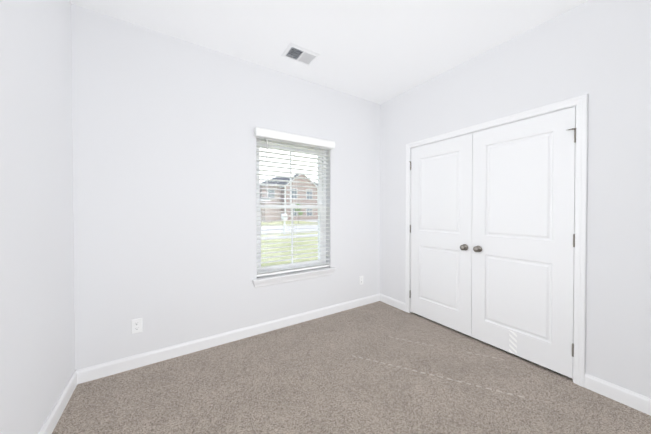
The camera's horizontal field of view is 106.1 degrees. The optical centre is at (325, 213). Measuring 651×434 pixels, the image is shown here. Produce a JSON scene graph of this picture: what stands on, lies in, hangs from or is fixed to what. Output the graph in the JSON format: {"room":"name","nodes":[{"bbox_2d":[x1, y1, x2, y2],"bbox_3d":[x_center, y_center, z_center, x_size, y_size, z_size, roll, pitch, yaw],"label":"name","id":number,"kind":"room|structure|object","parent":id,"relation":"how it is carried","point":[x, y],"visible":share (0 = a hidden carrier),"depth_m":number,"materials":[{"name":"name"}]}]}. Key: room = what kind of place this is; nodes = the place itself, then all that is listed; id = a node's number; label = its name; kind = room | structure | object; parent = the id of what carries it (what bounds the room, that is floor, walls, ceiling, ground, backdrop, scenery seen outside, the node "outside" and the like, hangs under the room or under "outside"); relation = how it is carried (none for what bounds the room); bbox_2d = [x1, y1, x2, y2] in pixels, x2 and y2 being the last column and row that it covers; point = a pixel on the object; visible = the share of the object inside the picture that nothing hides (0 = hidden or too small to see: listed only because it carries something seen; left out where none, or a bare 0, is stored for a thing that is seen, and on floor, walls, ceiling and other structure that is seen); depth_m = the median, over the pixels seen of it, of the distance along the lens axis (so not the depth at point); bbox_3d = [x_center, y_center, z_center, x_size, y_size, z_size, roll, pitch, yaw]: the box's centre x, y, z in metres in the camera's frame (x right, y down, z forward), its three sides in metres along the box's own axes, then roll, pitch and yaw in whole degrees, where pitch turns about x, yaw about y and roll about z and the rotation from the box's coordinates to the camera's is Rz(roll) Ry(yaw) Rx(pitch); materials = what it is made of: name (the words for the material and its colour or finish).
{"room":"empty bedroom","nodes":[
{"label":"empty bedroom","id":0,"kind":"room"},
{"bbox_2d":[0,0,74,433],"bbox_3d":[-1.027,-0.116,0.406,0.140,2.740,3.740,0,1,-33],"label":"wall","id":1,"kind":"structure","parent":0,"point":[37,340],"depth_m":1.26,"materials":[{"name":"white paint"}]},
{"bbox_2d":[38,370,76,433],"bbox_3d":[-0.919,1.204,0.394,0.014,0.100,3.300,0,1,-33],"label":"baseboard","id":2,"kind":"structure","parent":1,"relation":"attached to","point":[51,422],"depth_m":1.50,"materials":[{"name":"white wood"}]},
{"bbox_2d":[71,4,379,369],"bbox_3d":[-0.549,-0.140,2.760,3.214,2.740,0.300,0,1,-33],"label":"wall","id":3,"kind":"structure","parent":0,"point":[164,193],"depth_m":2.14,"materials":[{"name":"white paint"}]},
{"bbox_2d":[131,318,141,333],"bbox_3d":[-1.515,0.904,1.965,0.070,0.114,0.008,0,1,-33],"label":"electrical outlet","id":4,"kind":"object","parent":3,"relation":"attached to","point":[136,325],"visible":1,"depth_m":1.96,"materials":[{"name":"white plastic"}]},
{"bbox_2d":[76,293,379,383],"bbox_3d":[-0.522,1.182,2.604,3.074,0.100,0.014,0,1,-33],"label":"baseboard","id":5,"kind":"structure","parent":3,"relation":"attached to","point":[91,373],"depth_m":2.23,"materials":[{"name":"white wood"}]},
{"bbox_2d":[256,139,325,271],"bbox_3d":[-0.396,-0.077,2.848,0.905,1.478,0.089,0,1,-33],"label":"window","id":6,"kind":"structure","parent":3,"relation":"in","point":[291,231],"depth_m":2.85,"materials":[{"name":"white plastic"}]},
{"bbox_2d":[256,137,328,276],"bbox_3d":[-0.339,-0.084,2.759,0.893,1.461,0.078,0,1,-33],"label":"window blinds","id":7,"kind":"object","parent":6,"relation":"attached to","point":[284,270],"visible":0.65,"depth_m":2.74,"materials":[{"name":"white plastic"}]},
{"bbox_2d":[252,267,335,287],"bbox_3d":[-0.334,0.707,2.760,0.995,0.088,0.147,0,1,-33],"label":"window sill","id":8,"kind":"structure","parent":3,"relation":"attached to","point":[266,280],"depth_m":2.69,"materials":[{"name":"white wood"}]},
{"bbox_2d":[254,127,334,148],"bbox_3d":[-0.302,-0.817,2.694,0.951,0.085,0.067,0,1,-33],"label":"blind valance","id":9,"kind":"object","parent":3,"relation":"attached to","point":[259,132],"visible":1,"depth_m":2.63,"materials":[{"name":"white"}]},
{"bbox_2d":[359,276,362,284],"bbox_3d":[0.477,0.890,3.249,0.070,0.114,0.008,0,1,-33],"label":"electrical outlet","id":10,"kind":"object","parent":3,"relation":"attached to","point":[360,280],"visible":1,"depth_m":3.24,"materials":[{"name":"white plastic"}]},
{"bbox_2d":[70,0,588,104],"bbox_3d":[0.324,-1.555,1.262,3.354,0.120,3.740,0,1,-33],"label":"ceiling","id":11,"kind":"structure","parent":0,"point":[380,52],"depth_m":2.01,"materials":[{"name":"white paint"}]},
{"bbox_2d":[281,43,319,65],"bbox_3d":[-0.236,-1.500,2.327,0.312,0.012,0.212,0,1,-33],"label":"ceiling vent","id":12,"kind":"object","parent":11,"relation":"in","point":[297,53],"visible":1,"depth_m":2.31,"materials":[{"name":"white metal"}]},
{"bbox_2d":[52,301,650,433],"bbox_3d":[0.324,1.295,1.291,3.354,0.100,3.740,0,1,-33],"label":"floor","id":13,"kind":"structure","parent":0,"point":[379,367],"depth_m":1.71,"materials":[{"name":"carpet"}]},
{"bbox_2d":[380,0,650,397],"bbox_3d":[1.756,-0.132,2.021,0.140,2.740,3.440,0,1,-33],"label":"wall","id":14,"kind":"structure","parent":0,"point":[598,52],"depth_m":1.70,"materials":[{"name":"white paint"}]},
{"bbox_2d":[408,133,472,335],"bbox_3d":[1.225,0.211,2.697,0.100,2.000,0.726,0,1,-33],"label":"closet door","id":15,"kind":"structure","parent":14,"relation":"in","point":[441,234],"depth_m":2.65,"materials":[{"name":"white wood"}]},
{"bbox_2d":[405,93,587,386],"bbox_3d":[1.492,0.212,2.435,0.140,2.042,1.478,0,1,-33],"label":"door frame","id":16,"kind":"structure","parent":14,"relation":"attached to","point":[477,131],"depth_m":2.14,"materials":[{"name":"white wood"}]},
{"bbox_2d":[380,293,650,415],"bbox_3d":[1.654,1.187,2.051,0.014,0.100,3.300,0,1,-33],"label":"baseboard","id":17,"kind":"structure","parent":14,"relation":"attached to","point":[632,399],"depth_m":1.63,"materials":[{"name":"white wood"}]},
{"bbox_2d":[471,107,575,378],"bbox_3d":[1.620,0.217,2.084,0.100,2.000,0.726,0,1,-33],"label":"closet door","id":18,"kind":"structure","parent":14,"relation":"in","point":[523,206],"depth_m":2.03,"materials":[{"name":"white wood"}]},
{"label":"outside","id":19,"kind":"structure","parent":0,"visible":0},
{"bbox_2d":[261,220,317,238],"bbox_3d":[7.472,1.297,33.520,350.000,0.230,22.700,0,1,-33],"label":"street","id":20,"kind":"structure","parent":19,"point":[289,227],"depth_m":19.26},
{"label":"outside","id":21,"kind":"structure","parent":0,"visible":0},
{"bbox_2d":[261,221,317,266],"bbox_3d":[-50.261,0.435,123.128,350.000,0.300,256.900,0,1,-33],"label":"lawn","id":22,"kind":"structure","parent":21,"point":[280,223],"depth_m":10.71,"materials":[{"name":"green plant"}]},
{"bbox_2d":[281,214,287,234],"bbox_3d":[-2.692,0.704,15.961,0.260,1.380,0.500,0,1,-33],"label":"mailbox","id":23,"kind":"object","parent":22,"relation":"on","point":[284,218],"depth_m":15.86,"materials":[{"name":"white"}]},
{"bbox_2d":[260,172,317,221],"bbox_3d":[-9.884,-2.866,41.031,25.800,8.000,15.400,0,1,-33],"label":"houses","id":24,"kind":"structure","parent":22,"relation":"on","point":[296,214],"depth_m":39.76,"materials":[{"name":"brick"}]},
{"bbox_2d":[295,204,302,223],"bbox_3d":[-2.984,0.064,27.408,0.870,2.422,1.136,0,1,-33],"label":"sapling","id":25,"kind":"object","parent":22,"relation":"on","point":[299,213],"depth_m":27.12,"materials":[{"name":"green plant"}]}
]}

